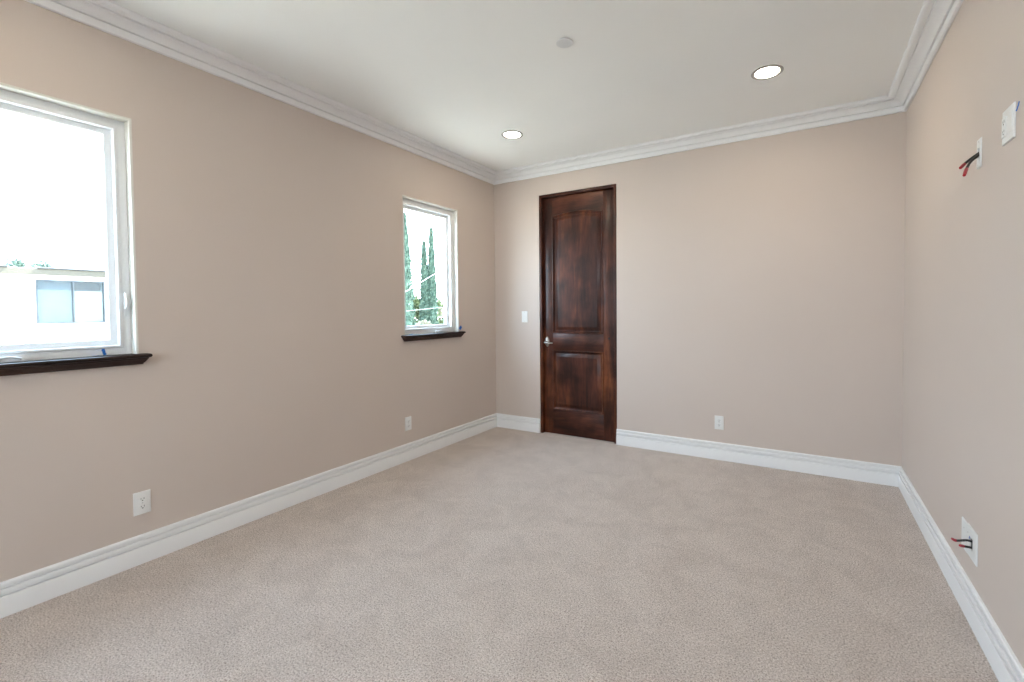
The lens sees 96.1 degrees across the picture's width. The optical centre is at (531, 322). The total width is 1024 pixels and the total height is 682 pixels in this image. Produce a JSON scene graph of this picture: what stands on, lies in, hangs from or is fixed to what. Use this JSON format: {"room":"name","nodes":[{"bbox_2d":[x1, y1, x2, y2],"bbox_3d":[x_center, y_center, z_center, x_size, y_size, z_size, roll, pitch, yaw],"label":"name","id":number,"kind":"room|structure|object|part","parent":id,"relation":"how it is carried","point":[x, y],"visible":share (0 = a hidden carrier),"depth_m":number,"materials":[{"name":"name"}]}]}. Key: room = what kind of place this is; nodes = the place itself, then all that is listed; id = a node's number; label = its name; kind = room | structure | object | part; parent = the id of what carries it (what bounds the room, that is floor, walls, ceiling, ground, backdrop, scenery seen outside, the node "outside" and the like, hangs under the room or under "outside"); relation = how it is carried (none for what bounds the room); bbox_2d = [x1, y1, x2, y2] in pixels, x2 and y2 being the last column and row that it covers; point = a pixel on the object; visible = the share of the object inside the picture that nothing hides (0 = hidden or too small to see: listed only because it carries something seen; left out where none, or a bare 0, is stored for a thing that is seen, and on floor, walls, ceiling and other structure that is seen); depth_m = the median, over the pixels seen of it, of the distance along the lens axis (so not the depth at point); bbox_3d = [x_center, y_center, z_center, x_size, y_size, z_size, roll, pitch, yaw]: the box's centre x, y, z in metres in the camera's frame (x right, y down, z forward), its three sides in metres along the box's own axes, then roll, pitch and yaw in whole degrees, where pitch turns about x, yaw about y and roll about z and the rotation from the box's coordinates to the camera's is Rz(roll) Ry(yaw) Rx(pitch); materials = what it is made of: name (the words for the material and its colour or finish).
{"room":"empty bedroom","nodes":[
{"label":"empty bedroom","id":0,"kind":"room"},
{"bbox_2d":[0,0,495,581],"bbox_3d":[-2.320,-0.121,1.977,0.160,3.043,7.560,0,2,31],"label":"wall","id":1,"kind":"structure","parent":0,"point":[266,245],"depth_m":2.70,"materials":[{"name":"beige paint"}]},
{"bbox_2d":[0,89,152,375],"bbox_3d":[-2.238,-0.390,2.052,0.201,1.227,0.795,0,2,31],"label":"window","id":2,"kind":"structure","parent":1,"relation":"in","point":[23,358],"depth_m":2.29,"materials":[{"name":"white plastic"}]},
{"bbox_3d":[-2.255,0.157,1.959,0.016,0.021,0.119,0,2,29],"label":"crank handle","id":3,"kind":"part","parent":2,"relation":"part of","materials":[{"name":"white plastic"}]},
{"bbox_3d":[-2.190,0.197,2.042,0.100,0.054,0.795,0,2,31],"label":"sill","id":4,"kind":"part","parent":2,"relation":"part of","materials":[{"name":"brown wood"}]},
{"bbox_3d":[-2.055,-0.109,2.330,0.027,0.083,0.017,0,2,31],"label":"lock handle","id":5,"kind":"part","parent":2,"relation":"part of","materials":[{"name":"white plastic"}]},
{"bbox_2d":[133,489,150,515],"bbox_3d":[-2.001,0.927,2.363,0.008,0.116,0.072,0,2,31],"label":"wall outlet","id":6,"kind":"object","parent":1,"relation":"attached to","point":[141,500],"visible":1,"depth_m":2.36,"materials":[{"name":"white plastic"}]},
{"bbox_2d":[138,496,145,501],"bbox_3d":[-1.999,0.908,2.361,0.003,0.025,0.034,0,2,31],"label":"receptacle","id":7,"kind":"object","parent":6,"relation":"attached to","point":[140,498],"depth_m":2.36,"materials":[{"name":"grey plastic"}]},
{"bbox_2d":[138,503,146,509],"bbox_3d":[-1.999,0.947,2.362,0.003,0.025,0.034,0,2,31],"label":"receptacle","id":8,"kind":"object","parent":6,"relation":"attached to","point":[141,506],"depth_m":2.36,"materials":[{"name":"grey plastic"}]},
{"bbox_2d":[0,413,496,618],"bbox_3d":[-2.223,1.175,1.985,0.018,0.147,7.200,0,2,31],"label":"baseboard","id":9,"kind":"structure","parent":1,"relation":"attached to","point":[19,593],"depth_m":2.56,"materials":[{"name":"white paint"}]},
{"bbox_2d":[24,0,496,184],"bbox_3d":[-2.201,-1.443,1.886,0.119,0.096,7.200,0,2,31],"label":"trim","id":10,"kind":"structure","parent":1,"relation":"attached to","point":[106,16],"depth_m":2.69,"materials":[{"name":"white paint"}]},
{"bbox_2d":[405,416,411,430],"bbox_3d":[-1.057,0.869,3.946,0.008,0.116,0.072,0,2,31],"label":"wall outlet","id":11,"kind":"object","parent":1,"relation":"attached to","point":[408,425],"visible":1,"depth_m":3.94,"materials":[{"name":"white plastic"}]},
{"bbox_2d":[401,198,465,341],"bbox_3d":[-0.944,-0.461,4.223,0.201,1.227,0.795,0,2,31],"label":"window","id":12,"kind":"structure","parent":1,"relation":"in","point":[446,330],"depth_m":4.44,"materials":[{"name":"white plastic"}]},
{"bbox_3d":[-0.979,-0.488,4.243,0.090,1.105,0.622,0,2,31],"label":"sash","id":13,"kind":"part","parent":12,"relation":"part of","materials":[{"name":"white plastic"}]},
{"bbox_3d":[-0.896,0.126,4.214,0.100,0.054,0.795,0,2,31],"label":"sill","id":14,"kind":"part","parent":12,"relation":"part of","materials":[{"name":"brown wood"}]},
{"bbox_2d":[0,427,998,681],"bbox_3d":[-0.717,1.337,1.093,3.521,0.150,7.200,0,2,31],"label":"floor","id":15,"kind":"structure","parent":0,"point":[497,554],"depth_m":2.11,"materials":[{"name":"carpet"}]},
{"bbox_2d":[107,0,924,171],"bbox_3d":[-0.740,-1.549,1.012,3.521,0.162,7.200,0,2,31],"label":"ceiling","id":16,"kind":"structure","parent":0,"point":[455,76],"depth_m":2.67,"materials":[{"name":"paint"}]},
{"bbox_2d":[501,130,522,138],"bbox_3d":[-0.162,-1.559,3.826,0.181,0.006,0.181,0,2,31],"label":"recessed light","id":17,"kind":"object","parent":16,"relation":"in","point":[511,134],"visible":1,"depth_m":3.81,"materials":[{"name":"grey"}]},
{"bbox_2d":[751,64,783,79],"bbox_3d":[1.457,-1.545,2.845,0.181,0.006,0.181,0,2,31],"label":"recessed light","id":18,"kind":"object","parent":16,"relation":"in","point":[769,71],"visible":1,"depth_m":2.84,"materials":[{"name":"grey"}]},
{"bbox_2d":[494,111,906,465],"bbox_3d":[1.155,-0.212,4.212,3.521,3.043,0.160,0,2,31],"label":"wall","id":19,"kind":"structure","parent":0,"point":[760,281],"depth_m":3.74,"materials":[{"name":"beige paint"}]},
{"bbox_2d":[497,413,539,432],"bbox_3d":[-0.153,1.077,4.930,0.558,0.147,0.018,0,2,31],"label":"baseboard","id":20,"kind":"structure","parent":19,"relation":"attached to","point":[515,422],"depth_m":4.91,"materials":[{"name":"white paint"}]},
{"bbox_2d":[522,311,527,321],"bbox_3d":[-0.075,-0.059,4.851,0.072,0.118,0.010,0,2,31],"label":"light switch","id":21,"kind":"object","parent":19,"relation":"attached to","point":[524,313],"visible":1,"depth_m":4.85,"materials":[{"name":"white plastic"}]},
{"bbox_2d":[539,184,616,443],"bbox_3d":[0.476,-0.074,4.608,0.835,2.457,0.178,0,2,31],"label":"door","id":22,"kind":"structure","parent":19,"relation":"in","point":[578,237],"depth_m":4.58,"materials":[{"name":"brown wood"}]},
{"bbox_3d":[0.460,-1.177,4.582,0.557,0.193,0.054,0,2,31],"label":"rail","id":23,"kind":"part","parent":22,"relation":"part of","materials":[{"name":"brown wood"}]},
{"bbox_3d":[0.464,-0.498,4.599,0.557,1.225,0.059,0,2,31],"label":"raised panel","id":24,"kind":"part","parent":22,"relation":"part of","materials":[{"name":"brown wood"}]},
{"bbox_3d":[0.473,0.592,4.629,0.557,0.615,0.059,0,2,31],"label":"raised panel","id":25,"kind":"part","parent":22,"relation":"part of","materials":[{"name":"brown wood"}]},
{"bbox_3d":[0.471,0.200,4.620,0.557,0.172,0.054,0,2,31],"label":"rail","id":26,"kind":"part","parent":22,"relation":"part of","materials":[{"name":"brown wood"}]},
{"bbox_3d":[0.478,1.025,4.643,0.557,0.252,0.054,0,2,31],"label":"rail","id":27,"kind":"part","parent":22,"relation":"part of","materials":[{"name":"brown wood"}]},
{"bbox_2d":[494,95,905,184],"bbox_3d":[1.073,-1.530,4.056,3.521,0.096,0.119,0,2,31],"label":"trim","id":28,"kind":"structure","parent":19,"relation":"attached to","point":[882,105],"depth_m":3.79,"materials":[{"name":"white paint"}]},
{"bbox_2d":[715,415,723,429],"bbox_3d":[1.587,0.850,3.891,0.072,0.116,0.008,0,2,31],"label":"wall outlet","id":29,"kind":"object","parent":19,"relation":"attached to","point":[719,420],"visible":1,"depth_m":3.89,"materials":[{"name":"white plastic"}]},
{"bbox_2d":[616,429,900,486],"bbox_3d":[1.719,1.092,3.815,2.126,0.147,0.018,0,2,31],"label":"baseboard","id":30,"kind":"structure","parent":19,"relation":"attached to","point":[870,472],"depth_m":3.70,"materials":[{"name":"white paint"}]},
{"bbox_2d":[901,0,1023,668],"bbox_3d":[0.842,-0.095,0.093,0.160,3.043,7.560,0,2,31],"label":"wall","id":31,"kind":"structure","parent":0,"point":[963,394],"depth_m":1.92,"materials":[{"name":"beige paint"}]},
{"bbox_2d":[888,0,963,110],"bbox_3d":[0.722,-1.419,0.145,0.119,0.096,7.200,0,2,31],"label":"trim","id":32,"kind":"structure","parent":31,"relation":"attached to","point":[935,18],"depth_m":2.50,"materials":[{"name":"white paint"}]},
{"bbox_2d":[898,466,1023,681],"bbox_3d":[0.786,1.200,0.192,0.018,0.147,7.200,0,2,31],"label":"baseboard","id":33,"kind":"structure","parent":31,"relation":"attached to","point":[1004,663],"depth_m":1.90,"materials":[{"name":"white paint"}]},
{"bbox_2d":[961,517,967,552],"bbox_3d":[1.854,0.909,1.969,0.006,0.126,0.076,0,2,31],"label":"blank plate","id":34,"kind":"object","parent":31,"relation":"attached to","point":[964,522],"visible":0.61,"depth_m":1.96,"materials":[{"name":"white plastic"}]},
{"bbox_2d":[967,523,977,566],"bbox_3d":[1.802,0.908,1.881,0.007,0.128,0.122,0,2,31],"label":"cable plate","id":35,"kind":"object","parent":31,"relation":"attached to","point":[973,553],"visible":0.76,"depth_m":1.86,"materials":[{"name":"white plastic"}]},
{"bbox_2d":[951,538,972,542],"bbox_3d":[1.784,0.906,1.913,0.024,0.035,0.078,-1,2,-14],"label":"cable","id":36,"kind":"object","parent":35,"relation":"attached to","point":[953,539],"visible":1,"depth_m":1.90,"materials":[{"name":"black plastic"}]},
{"bbox_2d":[959,544,971,548],"bbox_3d":[1.768,0.913,1.877,0.060,0.023,0.022,-1,2,-5],"label":"cable","id":37,"kind":"object","parent":35,"relation":"attached to","point":[960,545],"visible":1,"depth_m":1.87,"materials":[{"name":"black plastic"}]},
{"bbox_2d":[976,137,981,168],"bbox_3d":[1.790,-0.676,1.839,0.007,0.116,0.044,0,2,31],"label":"cable plate","id":38,"kind":"object","parent":31,"relation":"attached to","point":[979,142],"visible":0.97,"depth_m":1.83,"materials":[{"name":"white plastic"}]},
{"bbox_2d":[959,152,978,168],"bbox_3d":[1.737,-0.643,1.832,0.112,0.076,0.027,-1,2,-16],"label":"cable","id":39,"kind":"object","parent":38,"relation":"hanging from","point":[970,158],"visible":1,"depth_m":1.83,"materials":[{"name":"black plastic"}]},
{"bbox_2d":[962,154,978,176],"bbox_3d":[1.723,-0.618,1.810,0.139,0.108,0.028,-1,2,-27],"label":"cable","id":40,"kind":"object","parent":38,"relation":"hanging from","point":[965,171],"visible":1,"depth_m":1.81,"materials":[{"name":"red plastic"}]},
{"bbox_2d":[1001,101,1015,145],"bbox_3d":[1.629,-0.676,1.571,0.009,0.116,0.104,0,2,31],"label":"double wall plate","id":41,"kind":"object","parent":31,"relation":"attached to","point":[1009,115],"visible":1,"depth_m":1.56,"materials":[{"name":"white plastic"}]},
{"bbox_2d":[1001,116,1005,138],"bbox_3d":[1.641,-0.677,1.598,0.003,0.067,0.034,0,2,31],"label":"receptacle","id":42,"kind":"object","parent":41,"relation":"attached to","point":[1003,136],"depth_m":1.60,"materials":[{"name":"grey plastic"}]},
{"label":"outside","id":43,"kind":"structure","parent":0,"visible":0},
{"bbox_3d":[-9.091,3.578,33.640,130.000,0.300,140.000,0,2,31],"label":"ground","id":44,"kind":"structure","parent":43,"visible":0},
{"bbox_2d":[1,255,35,267],"bbox_3d":[-22.840,0.443,20.351,1.321,6.929,1.078,-2,2,-34],"label":"tree","id":45,"kind":"object","parent":44,"relation":"on","point":[15,263],"visible":0.32,"depth_m":20.27,"materials":[{"name":"green plant"}]},
{"bbox_2d":[30,259,53,267],"bbox_3d":[-22.376,0.488,21.122,0.942,6.788,0.945,0,2,31],"label":"tree","id":46,"kind":"object","parent":44,"relation":"on","point":[46,263],"visible":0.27,"depth_m":20.98,"materials":[{"name":"green plant"}]},
{"bbox_2d":[0,265,107,343],"bbox_3d":[-13.386,1.550,8.766,6.150,5.205,11.180,0,2,31],"label":"house","id":47,"kind":"structure","parent":44,"relation":"on","point":[38,304],"depth_m":9.26,"materials":[{"name":"white paint"}]},
{"bbox_2d":[37,281,71,289],"bbox_3d":[-9.696,-0.746,9.330,0.010,0.180,0.516,0,2,31],"label":"blind","id":48,"kind":"object","parent":47,"relation":"hanging from","point":[41,285],"depth_m":9.32,"materials":[{"name":"grey"}]},
{"bbox_2d":[37,290,72,322],"bbox_3d":[-9.665,-0.326,9.311,0.010,0.660,0.541,0,2,31],"label":"blind","id":49,"kind":"object","parent":47,"relation":"hanging from","point":[53,305],"depth_m":9.32,"materials":[{"name":"blue"}]},
{"bbox_2d":[74,291,102,321],"bbox_3d":[-9.400,-0.335,9.754,0.010,0.650,0.491,0,2,31],"label":"blind","id":50,"kind":"object","parent":47,"relation":"hanging from","point":[88,304],"depth_m":9.75,"materials":[{"name":"white"}]},
{"bbox_2d":[404,212,415,325],"bbox_3d":[-7.346,-1.397,26.711,1.374,10.003,1.366,0,2,31],"label":"cypress","id":51,"kind":"object","parent":44,"relation":"on","point":[409,298],"visible":0.32,"depth_m":26.50,"materials":[{"name":"green plant"}]},
{"bbox_2d":[412,295,419,324],"bbox_3d":[-7.579,0.709,29.113,2.179,5.665,2.400,0,2,31],"label":"shrub","id":52,"kind":"object","parent":44,"relation":"on","point":[416,301],"visible":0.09,"depth_m":28.80,"materials":[{"name":"green plant"}]},
{"bbox_2d":[418,240,429,324],"bbox_3d":[-6.612,-0.762,28.540,0.919,8.620,0.986,0,2,31],"label":"cypress","id":53,"kind":"object","parent":44,"relation":"on","point":[424,314],"visible":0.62,"depth_m":28.33,"materials":[{"name":"green plant"}]},
{"bbox_2d":[417,319,431,324],"bbox_3d":[-6.074,1.704,25.802,2.064,3.834,1.924,0,2,31],"label":"shrub","id":54,"kind":"object","parent":44,"relation":"on","point":[423,322],"visible":0.02,"depth_m":25.39,"materials":[{"name":"green plant"}]},
{"bbox_2d":[427,227,438,324],"bbox_3d":[-6.195,-1.195,28.660,0.858,9.471,0.910,-1,2,-23],"label":"cypress","id":55,"kind":"object","parent":44,"relation":"on","point":[432,291],"visible":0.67,"depth_m":28.46,"materials":[{"name":"green plant"}]},
{"bbox_2d":[437,298,443,323],"bbox_3d":[-6.161,0.845,31.518,1.939,5.237,2.337,-1,2,-22],"label":"shrub","id":56,"kind":"object","parent":44,"relation":"on","point":[440,303],"visible":0.05,"depth_m":31.30,"materials":[{"name":"green plant"}]}
]}

